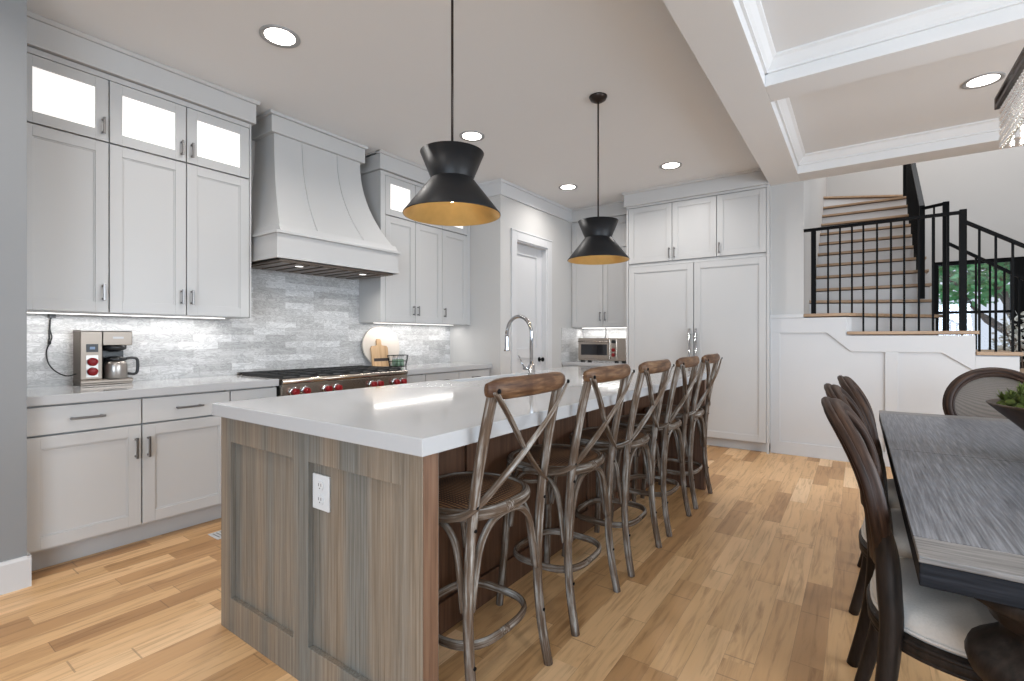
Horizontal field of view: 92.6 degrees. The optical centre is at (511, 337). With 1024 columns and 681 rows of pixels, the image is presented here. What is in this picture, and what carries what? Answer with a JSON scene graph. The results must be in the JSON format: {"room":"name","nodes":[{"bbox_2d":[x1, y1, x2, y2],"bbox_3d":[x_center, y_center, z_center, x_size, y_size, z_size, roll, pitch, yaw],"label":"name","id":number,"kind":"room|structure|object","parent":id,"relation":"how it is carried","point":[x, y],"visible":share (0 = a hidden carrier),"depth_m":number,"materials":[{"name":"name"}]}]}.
{"room":"kitchen","nodes":[
{"label":"kitchen","id":0,"kind":"room"},
{"bbox_2d":[0,0,26,561],"bbox_3d":[-3.929,-0.275,1.117,1.100,2.970,3.874,0,0,35],"label":"wall","id":1,"kind":"structure","parent":0,"point":[13,13],"depth_m":2.34,"materials":[{"name":"paint"}]},
{"bbox_2d":[0,551,31,594],"bbox_3d":[-3.494,1.135,0.817,0.075,0.150,3.888,0,0,35],"label":"baseboard","id":2,"kind":"structure","parent":1,"relation":"attached to","point":[15,574],"depth_m":2.34,"materials":[{"name":"white paint"}]},
{"bbox_2d":[27,140,449,386],"bbox_3d":[-1.296,-0.275,5.257,0.162,2.970,5.925,0,0,35],"label":"wall","id":3,"kind":"structure","parent":0,"point":[297,320],"depth_m":4.00,"materials":[{"name":"tile"}]},
{"bbox_2d":[27,10,260,318],"bbox_3d":[-2.408,-0.950,3.238,0.379,1.620,1.295,0,0,35],"label":"upper cabinet","id":4,"kind":"object","parent":3,"relation":"attached to","point":[139,166],"visible":0.93,"depth_m":3.04,"materials":[{"name":"paint"}]},
{"bbox_2d":[251,109,400,279],"bbox_3d":[-1.605,-1.157,4.149,0.640,1.206,1.164,0,0,35],"label":"range hood","id":5,"kind":"object","parent":3,"relation":"attached to","point":[311,214],"visible":0.9,"depth_m":3.96,"materials":[{"name":"paint"}]},
{"bbox_2d":[359,149,469,325],"bbox_3d":[-0.993,-0.950,5.231,0.379,1.620,1.353,0,0,35],"label":"upper cabinet","id":6,"kind":"object","parent":3,"relation":"attached to","point":[432,285],"visible":0.72,"depth_m":4.94,"materials":[{"name":"paint"}]},
{"bbox_2d":[0,445,964,680],"bbox_3d":[1.723,1.260,2.946,8.200,0.100,13.800,0,0,35],"label":"floor","id":7,"kind":"structure","parent":0,"point":[759,582],"depth_m":2.21,"materials":[{"name":"brown wood"}]},
{"bbox_2d":[27,390,228,570],"bbox_3d":[-2.390,0.778,3.005,0.654,0.864,0.985,0,0,35],"label":"base cabinet","id":8,"kind":"object","parent":7,"relation":"on","point":[104,475],"visible":0.87,"depth_m":2.76,"materials":[{"name":"paint"}]},
{"bbox_2d":[27,375,278,406],"bbox_3d":[-2.301,0.321,3.140,0.648,0.050,1.305,0,0,35],"label":"countertop","id":9,"kind":"structure","parent":8,"relation":"on","point":[61,394],"depth_m":2.91,"materials":[{"name":"stone"}]},
{"bbox_2d":[46,314,132,385],"bbox_3d":[-2.639,0.078,3.067,0.173,0.436,0.394,0,0,35],"label":"coffee maker","id":10,"kind":"object","parent":9,"relation":"on","point":[91,348],"visible":1,"depth_m":3.04,"materials":[{"name":"metal"}]},
{"bbox_2d":[102,345,126,351],"bbox_3d":[-2.555,0.071,3.144,0.124,0.040,0.124,0,0,35],"label":"basket","id":11,"kind":"object","parent":10,"relation":"on","point":[105,348],"depth_m":3.11,"materials":[{"name":"black plastic"}]},
{"bbox_2d":[104,356,139,378],"bbox_3d":[-2.517,0.191,3.157,0.120,0.140,0.186,0,0,35],"label":"coffee carafe","id":12,"kind":"object","parent":10,"relation":"on","point":[115,367],"visible":1,"depth_m":3.10,"materials":[{"name":"grey metal"}]},
{"bbox_2d":[208,530,220,539],"bbox_3d":[-1.722,1.208,3.086,0.130,0.005,0.310,0,0,35],"label":"floor vent","id":13,"kind":"object","parent":7,"relation":"in","point":[217,535],"visible":0.26,"depth_m":2.98,"materials":[{"name":"grey plastic"}]},
{"bbox_2d":[229,386,275,401],"bbox_3d":[-2.012,0.778,3.538,0.654,0.864,0.318,0,0,35],"label":"base cabinet","id":14,"kind":"object","parent":7,"relation":"on","point":[261,392],"visible":0.06,"depth_m":3.36,"materials":[{"name":"paint"}]},
{"bbox_2d":[237,365,407,396],"bbox_3d":[-1.534,0.742,4.130,0.738,0.936,1.176,0,0,35],"label":"range cooker","id":15,"kind":"object","parent":7,"relation":"on","point":[323,379],"visible":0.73,"depth_m":3.90,"materials":[{"name":"metal"}]},
{"bbox_2d":[241,369,401,378],"bbox_3d":[-1.573,0.295,4.159,0.600,0.005,1.136,0,0,35],"label":"cooktop","id":16,"kind":"object","parent":15,"relation":"in","point":[287,373],"depth_m":3.90,"materials":[{"name":"black metal"}]},
{"bbox_2d":[407,374,424,382],"bbox_3d":[-1.147,0.778,4.757,0.654,0.864,0.268,0,0,35],"label":"base cabinet","id":17,"kind":"object","parent":7,"relation":"on","point":[415,378],"visible":0.06,"depth_m":4.60,"materials":[{"name":"paint"}]},
{"bbox_2d":[425,368,489,381],"bbox_3d":[-0.773,0.778,5.283,0.654,0.864,1.018,0,0,35],"label":"base cabinet","id":18,"kind":"object","parent":7,"relation":"on","point":[452,375],"visible":0.14,"depth_m":5.07,"materials":[{"name":"paint"}]},
{"bbox_2d":[385,362,491,374],"bbox_3d":[-0.857,0.321,5.176,0.648,0.050,1.290,0,0,35],"label":"countertop","id":19,"kind":"structure","parent":18,"relation":"on","point":[412,369],"depth_m":5.03,"materials":[{"name":"stone"}]},
{"bbox_2d":[370,339,388,366],"bbox_3d":[-1.333,0.155,4.922,0.058,0.279,0.210,0,0,35],"label":"cutting board","id":20,"kind":"object","parent":19,"relation":"on","point":[379,353],"visible":0.88,"depth_m":4.91,"materials":[{"name":"brown wood"}]},
{"bbox_2d":[362,326,399,363],"bbox_3d":[-1.333,0.091,4.992,0.074,0.407,0.470,0,0,35],"label":"serving board","id":21,"kind":"object","parent":19,"relation":"on","point":[387,337],"visible":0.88,"depth_m":5.00,"materials":[{"name":"white ceramic"}]},
{"bbox_2d":[387,355,407,366],"bbox_3d":[-1.161,0.237,4.974,0.132,0.117,0.210,0,0,35],"label":"wire basket","id":22,"kind":"object","parent":19,"relation":"on","point":[394,365],"visible":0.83,"depth_m":4.91,"materials":[{"name":"black metal"}]},
{"bbox_2d":[400,357,403,365],"bbox_3d":[-1.131,0.248,5.015,0.044,0.086,0.043,0,0,35],"label":"glass jar","id":23,"kind":"object","parent":22,"relation":"in","point":[401,358],"visible":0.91,"depth_m":5.00,"materials":[{"name":"green glass"}]},
{"bbox_2d":[221,379,705,680],"bbox_3d":[0.165,0.768,2.982,1.196,0.884,3.115,0,0,35],"label":"kitchen island","id":24,"kind":"object","parent":7,"relation":"on","point":[350,592],"visible":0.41,"depth_m":1.71,"materials":[{"name":"brown wood"}]},
{"bbox_2d":[313,473,329,512],"bbox_3d":[-0.653,0.530,1.672,0.094,0.120,0.010,0,0,35],"label":"outlet plate","id":25,"kind":"object","parent":24,"relation":"attached to","point":[321,483],"visible":1,"depth_m":1.66,"materials":[{"name":"grey plastic"}]},
{"bbox_2d":[317,480,323,490],"bbox_3d":[-0.655,0.506,1.669,0.036,0.036,0.003,0,0,35],"label":"socket","id":26,"kind":"object","parent":25,"relation":"attached to","point":[320,483],"depth_m":1.66,"materials":[{"name":"white plastic"}]},
{"bbox_2d":[317,494,323,504],"bbox_3d":[-0.655,0.554,1.669,0.036,0.036,0.003,0,0,35],"label":"socket","id":27,"kind":"object","parent":25,"relation":"attached to","point":[320,497],"depth_m":1.66,"materials":[{"name":"white plastic"}]},
{"bbox_2d":[212,366,710,456],"bbox_3d":[0.170,0.300,2.978,1.240,0.050,3.175,0,0,35],"label":"island countertop","id":28,"kind":"structure","parent":24,"relation":"on","point":[421,419],"depth_m":1.89,"materials":[{"name":"stone"}]},
{"bbox_2d":[445,373,526,381],"bbox_3d":[-0.143,0.396,3.442,0.213,0.228,0.848,0,0,35],"label":"sink","id":29,"kind":"object","parent":28,"relation":"in","point":[512,374],"visible":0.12,"depth_m":3.53,"materials":[{"name":"white ceramic"}]},
{"bbox_2d":[504,315,534,374],"bbox_3d":[0.054,0.053,3.603,0.272,0.444,0.060,0,0,35],"label":"kitchen faucet","id":30,"kind":"object","parent":28,"relation":"on","point":[531,367],"visible":0.91,"depth_m":3.55,"materials":[{"name":"silver metal"}]},
{"bbox_2d":[439,372,569,680],"bbox_3d":[-0.122,0.668,1.742,0.517,1.091,0.502,0,0,35],"label":"bar stool","id":31,"kind":"object","parent":7,"relation":"on","point":[467,498],"visible":0.84,"depth_m":1.59,"materials":[{"name":"wood"}]},
{"bbox_2d":[496,364,634,636],"bbox_3d":[0.243,0.668,2.257,0.517,1.091,0.502,0,0,35],"label":"bar stool","id":32,"kind":"object","parent":7,"relation":"on","point":[572,460],"visible":0.94,"depth_m":2.15,"materials":[{"name":"brown wood"}]},
{"bbox_2d":[563,365,601,366],"bbox_3d":[1.224,0.790,6.535,0.934,0.840,0.644,0,0,35],"label":"base cabinet","id":33,"kind":"object","parent":7,"relation":"on","point":[563,365],"visible":0.02,"depth_m":6.45,"materials":[{"name":"paint"}]},
{"bbox_2d":[562,360,626,365],"bbox_3d":[1.228,0.347,6.542,0.934,0.044,0.622,0,0,35],"label":"countertop","id":34,"kind":"structure","parent":33,"relation":"on","point":[577,362],"depth_m":6.36,"materials":[{"name":"stone"}]},
{"bbox_2d":[578,328,626,362],"bbox_3d":[1.254,0.096,6.485,0.680,0.457,0.443,0,0,35],"label":"toaster oven","id":35,"kind":"object","parent":34,"relation":"on","point":[598,349],"visible":0.98,"depth_m":6.32,"materials":[{"name":"metal"}]},
{"bbox_2d":[562,359,674,576],"bbox_3d":[0.591,0.668,2.747,0.517,1.091,0.502,0,0,35],"label":"bar stool","id":36,"kind":"object","parent":7,"relation":"on","point":[629,439],"visible":0.8,"depth_m":2.61,"materials":[{"name":"brown wood"}]},
{"bbox_2d":[612,356,702,536],"bbox_3d":[0.943,0.668,3.243,0.517,1.091,0.502,0,0,35],"label":"bar stool","id":37,"kind":"object","parent":7,"relation":"on","point":[668,423],"visible":0.71,"depth_m":3.13,"materials":[{"name":"brown wood"}]},
{"bbox_2d":[640,353,722,508],"bbox_3d":[1.284,0.668,3.723,0.517,1.091,0.502,0,0,35],"label":"bar stool","id":38,"kind":"object","parent":7,"relation":"on","point":[696,411],"visible":0.64,"depth_m":3.59,"materials":[{"name":"brown wood"}]},
{"bbox_2d":[622,168,770,453],"bbox_3d":[2.195,-0.275,5.789,1.600,2.970,0.748,0,0,35],"label":"tall cabinet","id":39,"kind":"object","parent":7,"relation":"on","point":[699,250],"visible":0.78,"depth_m":5.39,"materials":[{"name":"paint"}]},
{"bbox_2d":[824,383,912,667],"bbox_3d":[1.569,0.702,1.845,0.674,1.024,0.565,0,0,35],"label":"dining chair","id":40,"kind":"object","parent":7,"relation":"on","point":[859,601],"visible":0.16,"depth_m":1.82,"materials":[{"name":"brown wood"}]},
{"bbox_2d":[863,508,912,557],"bbox_3d":[1.615,0.744,1.809,0.516,0.083,0.521,0,0,35],"label":"seat cushion","id":41,"kind":"object","parent":40,"relation":"on","point":[900,535],"depth_m":1.78,"materials":[{"name":"fabric"}]},
{"bbox_2d":[837,375,900,567],"bbox_3d":[1.912,0.702,2.277,0.674,1.024,0.565,0,0,35],"label":"dining chair","id":42,"kind":"object","parent":7,"relation":"on","point":[849,385],"visible":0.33,"depth_m":2.23,"materials":[{"name":"brown wood"}]},
{"bbox_2d":[887,479,900,508],"bbox_3d":[1.958,0.744,2.240,0.516,0.083,0.521,0,0,35],"label":"seat cushion","id":43,"kind":"object","parent":42,"relation":"on","point":[892,496],"depth_m":2.21,"materials":[{"name":"fabric"}]},
{"bbox_2d":[821,396,997,680],"bbox_3d":[1.267,0.702,1.385,0.674,1.024,0.565,0,0,35],"label":"dining chair","id":44,"kind":"object","parent":7,"relation":"on","point":[931,626],"visible":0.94,"depth_m":1.30,"materials":[{"name":"wood"}]},
{"bbox_2d":[872,558,997,658],"bbox_3d":[1.313,0.744,1.349,0.516,0.083,0.521,0,0,35],"label":"seat cushion","id":45,"kind":"object","parent":44,"relation":"on","point":[937,623],"depth_m":1.28,"materials":[{"name":"fabric"}]},
{"bbox_2d":[803,194,1023,372],"bbox_3d":[5.431,-0.510,5.922,2.923,3.441,4.435,0,0,35],"label":"staircase","id":46,"kind":"structure","parent":7,"relation":"on","point":[837,210],"depth_m":6.04,"materials":[{"name":"white paint"}]},
{"bbox_2d":[804,209,1023,351],"bbox_3d":[4.151,-0.048,4.178,2.855,2.154,0.070,0,0,35],"label":"stair railing","id":47,"kind":"object","parent":46,"relation":"on","point":[963,222],"visible":0.95,"depth_m":4.37,"materials":[{"name":"black metal"}]},
{"bbox_2d":[903,163,1023,368],"bbox_3d":[5.777,-1.056,5.642,1.843,4.169,2.460,0,0,35],"label":"stair railing","id":48,"kind":"object","parent":46,"relation":"on","point":[912,190],"visible":0.63,"depth_m":5.19,"materials":[{"name":"black metal"}]},
{"bbox_2d":[879,410,1023,680],"bbox_3d":[1.984,0.830,1.690,1.080,0.760,2.498,0,0,35],"label":"dining table","id":49,"kind":"object","parent":7,"relation":"on","point":[959,480],"visible":1,"depth_m":1.26,"materials":[{"name":"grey wood"}]},
{"bbox_2d":[986,382,1023,430],"bbox_3d":[2.008,0.295,1.690,0.536,0.310,0.536,0,0,35],"label":"decorative bowl","id":50,"kind":"object","parent":49,"relation":"on","point":[1010,404],"visible":1,"depth_m":1.76,"materials":[{"name":"brown wood"}]},
{"bbox_2d":[942,367,1023,418],"bbox_3d":[2.900,0.702,2.863,0.565,1.024,0.674,0,0,35],"label":"dining chair","id":51,"kind":"object","parent":7,"relation":"on","point":[967,394],"visible":0.3,"depth_m":3.10,"materials":[{"name":"brown wood"}]},
{"bbox_2d":[991,311,1023,367],"bbox_3d":[7.048,0.410,6.713,0.678,1.599,0.677,0,0,35],"label":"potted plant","id":52,"kind":"object","parent":7,"relation":"on","point":[1008,327],"visible":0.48,"depth_m":6.79,"materials":[{"name":"green plant"}]},
{"bbox_2d":[450,195,582,375],"bbox_3d":[0.176,-0.275,6.540,0.778,2.970,2.129,0,0,35],"label":"wall","id":53,"kind":"structure","parent":0,"point":[483,340],"depth_m":5.66,"materials":[{"name":"paint"}]},
{"bbox_2d":[478,178,571,222],"bbox_3d":[0.142,-1.675,6.237,0.534,0.170,1.663,0,0,35],"label":"trim","id":54,"kind":"structure","parent":53,"relation":"attached to","point":[500,186],"depth_m":5.80,"materials":[{"name":"white paint"}]},
{"bbox_2d":[510,228,552,373],"bbox_3d":[0.202,-0.021,6.006,0.154,2.462,0.910,0,0,35],"label":"door","id":55,"kind":"structure","parent":53,"relation":"in","point":[531,265],"depth_m":6.10,"materials":[{"name":"white paint"}]},
{"bbox_2d":[27,0,1023,209],"bbox_3d":[0.681,-1.820,1.478,8.200,0.120,9.800,0,0,35],"label":"ceiling","id":56,"kind":"structure","parent":0,"point":[374,74],"depth_m":3.32,"materials":[{"name":"paint"}]},
{"bbox_2d":[259,24,299,48],"bbox_3d":[-1.357,-1.756,2.860,0.220,0.009,0.220,0,0,35],"label":"recessed light","id":57,"kind":"object","parent":56,"relation":"in","point":[275,35],"visible":1,"depth_m":2.86,"materials":[{"name":"silver metal"}]},
{"bbox_2d":[403,0,500,225],"bbox_3d":[-0.276,-1.162,2.256,0.447,1.196,0.447,0,0,35],"label":"pendant lamp","id":58,"kind":"object","parent":56,"relation":"hanging from","point":[451,196],"visible":1,"depth_m":2.18,"materials":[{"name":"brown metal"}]},
{"bbox_2d":[459,131,484,141],"bbox_3d":[-0.349,-1.756,4.274,0.220,0.009,0.220,0,0,35],"label":"recessed light","id":59,"kind":"object","parent":56,"relation":"in","point":[472,136],"visible":1,"depth_m":4.28,"materials":[{"name":"white"}]},
{"bbox_2d":[559,184,576,189],"bbox_3d":[0.655,-1.756,5.722,0.220,0.009,0.220,0,0,35],"label":"recessed light","id":60,"kind":"object","parent":56,"relation":"in","point":[565,186],"visible":1,"depth_m":5.71,"materials":[{"name":"white"}]},
{"bbox_2d":[567,92,629,264],"bbox_3d":[0.630,-1.162,3.575,0.447,1.196,0.447,0,0,35],"label":"pendant lamp","id":61,"kind":"object","parent":56,"relation":"hanging from","point":[598,247],"visible":1,"depth_m":3.49,"materials":[{"name":"black metal"}]},
{"bbox_2d":[660,162,681,169],"bbox_3d":[1.628,-1.756,5.007,0.220,0.009,0.220,0,0,35],"label":"recessed light","id":62,"kind":"object","parent":56,"relation":"in","point":[669,165],"visible":1,"depth_m":5.00,"materials":[{"name":"white"}]},
{"bbox_2d":[662,0,1023,185],"bbox_3d":[1.880,-1.830,0.199,4.363,0.460,9.100,0,0,35],"label":"ceiling beams","id":63,"kind":"structure","parent":56,"relation":"attached to","point":[717,33],"depth_m":2.95,"materials":[{"name":"paint"}]},
{"bbox_2d":[738,0,1023,165],"bbox_3d":[2.020,-1.718,1.748,2.289,0.085,5.886,0,0,35],"label":"trim","id":64,"kind":"structure","parent":56,"relation":"attached to","point":[948,12],"depth_m":2.90,"materials":[{"name":"paint"}]},
{"bbox_2d":[961,72,1005,88],"bbox_3d":[3.227,-1.756,3.350,0.220,0.009,0.220,0,0,35],"label":"recessed light","id":65,"kind":"object","parent":56,"relation":"in","point":[987,79],"visible":1,"depth_m":3.35,"materials":[{"name":"white"}]},
{"bbox_2d":[994,47,1023,148],"bbox_3d":[1.992,-1.296,1.701,0.290,0.927,1.000,0,0,35],"label":"crystal chandelier","id":66,"kind":"object","parent":56,"relation":"hanging from","point":[1009,99],"visible":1,"depth_m":2.01,"materials":[{"name":"brown metal"}]},
{"bbox_2d":[771,177,826,317],"bbox_3d":[4.159,-1.640,6.915,0.300,5.700,4.507,0,0,35],"label":"wall","id":67,"kind":"structure","parent":0,"point":[796,207],"depth_m":5.11,"materials":[{"name":"paint"}]},
{"bbox_2d":[780,333,992,451],"bbox_3d":[4.038,0.506,4.230,3.210,1.409,0.012,0,0,35],"label":"wall","id":68,"kind":"structure","parent":0,"point":[808,361],"depth_m":4.83,"materials":[{"name":"white paint"}]},
{"bbox_2d":[770,314,803,318],"bbox_3d":[2.839,-0.219,5.059,0.305,0.040,0.022,0,0,35],"label":"trim","id":69,"kind":"structure","parent":68,"relation":"attached to","point":[778,315],"depth_m":5.04,"materials":[{"name":"white paint"}]},
{"bbox_2d":[770,317,1019,466],"bbox_3d":[4.029,0.506,4.218,3.210,1.409,0.016,0,0,35],"label":"trim","id":70,"kind":"structure","parent":68,"relation":"attached to","point":[961,348],"depth_m":4.69,"materials":[{"name":"white paint"}]},
{"bbox_2d":[827,146,1023,298],"bbox_3d":[7.186,-1.640,7.500,4.560,5.700,0.150,0,0,35],"label":"wall","id":71,"kind":"structure","parent":0,"point":[989,184],"depth_m":7.53,"materials":[{"name":"paint"}]},
{"bbox_2d":[934,257,1015,351],"bbox_3d":[7.102,0.010,7.529,0.930,2.400,0.060,0,0,35],"label":"window","id":72,"kind":"structure","parent":71,"relation":"in","point":[951,263],"depth_m":7.53,"materials":[{"name":"black metal"}]},
{"bbox_2d":[1016,256,1023,367],"bbox_3d":[7.925,0.010,6.951,1.080,2.400,0.070,0,0,35],"label":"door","id":73,"kind":"structure","parent":71,"relation":"in","point":[1019,260],"depth_m":7.21,"materials":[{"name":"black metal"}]},
{"bbox_3d":[2.044,-0.275,6.440,2.600,2.970,0.130,0,0,35],"label":"wall","id":74,"kind":"structure","parent":0,"visible":0},
{"bbox_2d":[583,328,626,337],"bbox_3d":[1.409,0.087,6.803,0.944,0.475,0.012,0,0,35],"label":"wall","id":75,"kind":"structure","parent":74,"relation":"attached to","point":[596,332],"depth_m":6.86,"materials":[{"name":"tile"}]},
{"bbox_2d":[572,201,626,328],"bbox_3d":[1.296,-0.942,6.644,0.941,1.634,0.397,0,0,35],"label":"upper cabinet","id":76,"kind":"object","parent":75,"relation":"attached to","point":[599,292],"visible":0.45,"depth_m":6.54,"materials":[{"name":"paint"}]},
{"label":"outside","id":77,"kind":"structure","parent":0,"visible":0},
{"bbox_3d":[15.282,1.280,16.352,22.000,0.100,23.640,0,0,35],"label":"ground","id":78,"kind":"structure","parent":77,"visible":0},
{"bbox_2d":[939,262,1009,335],"bbox_3d":[10.597,-0.930,10.560,4.696,4.344,2.458,0,0,35],"label":"tree","id":79,"kind":"object","parent":78,"relation":"on","point":[953,275],"visible":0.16,"depth_m":10.43,"materials":[{"name":"green plant"}]},
{"bbox_2d":[987,335,1009,349],"bbox_3d":[13.055,0.493,12.195,1.914,1.476,1.862,0,0,35],"label":"shrub","id":80,"kind":"object","parent":78,"relation":"on","point":[999,335],"visible":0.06,"depth_m":12.57,"materials":[{"name":"green plant"}]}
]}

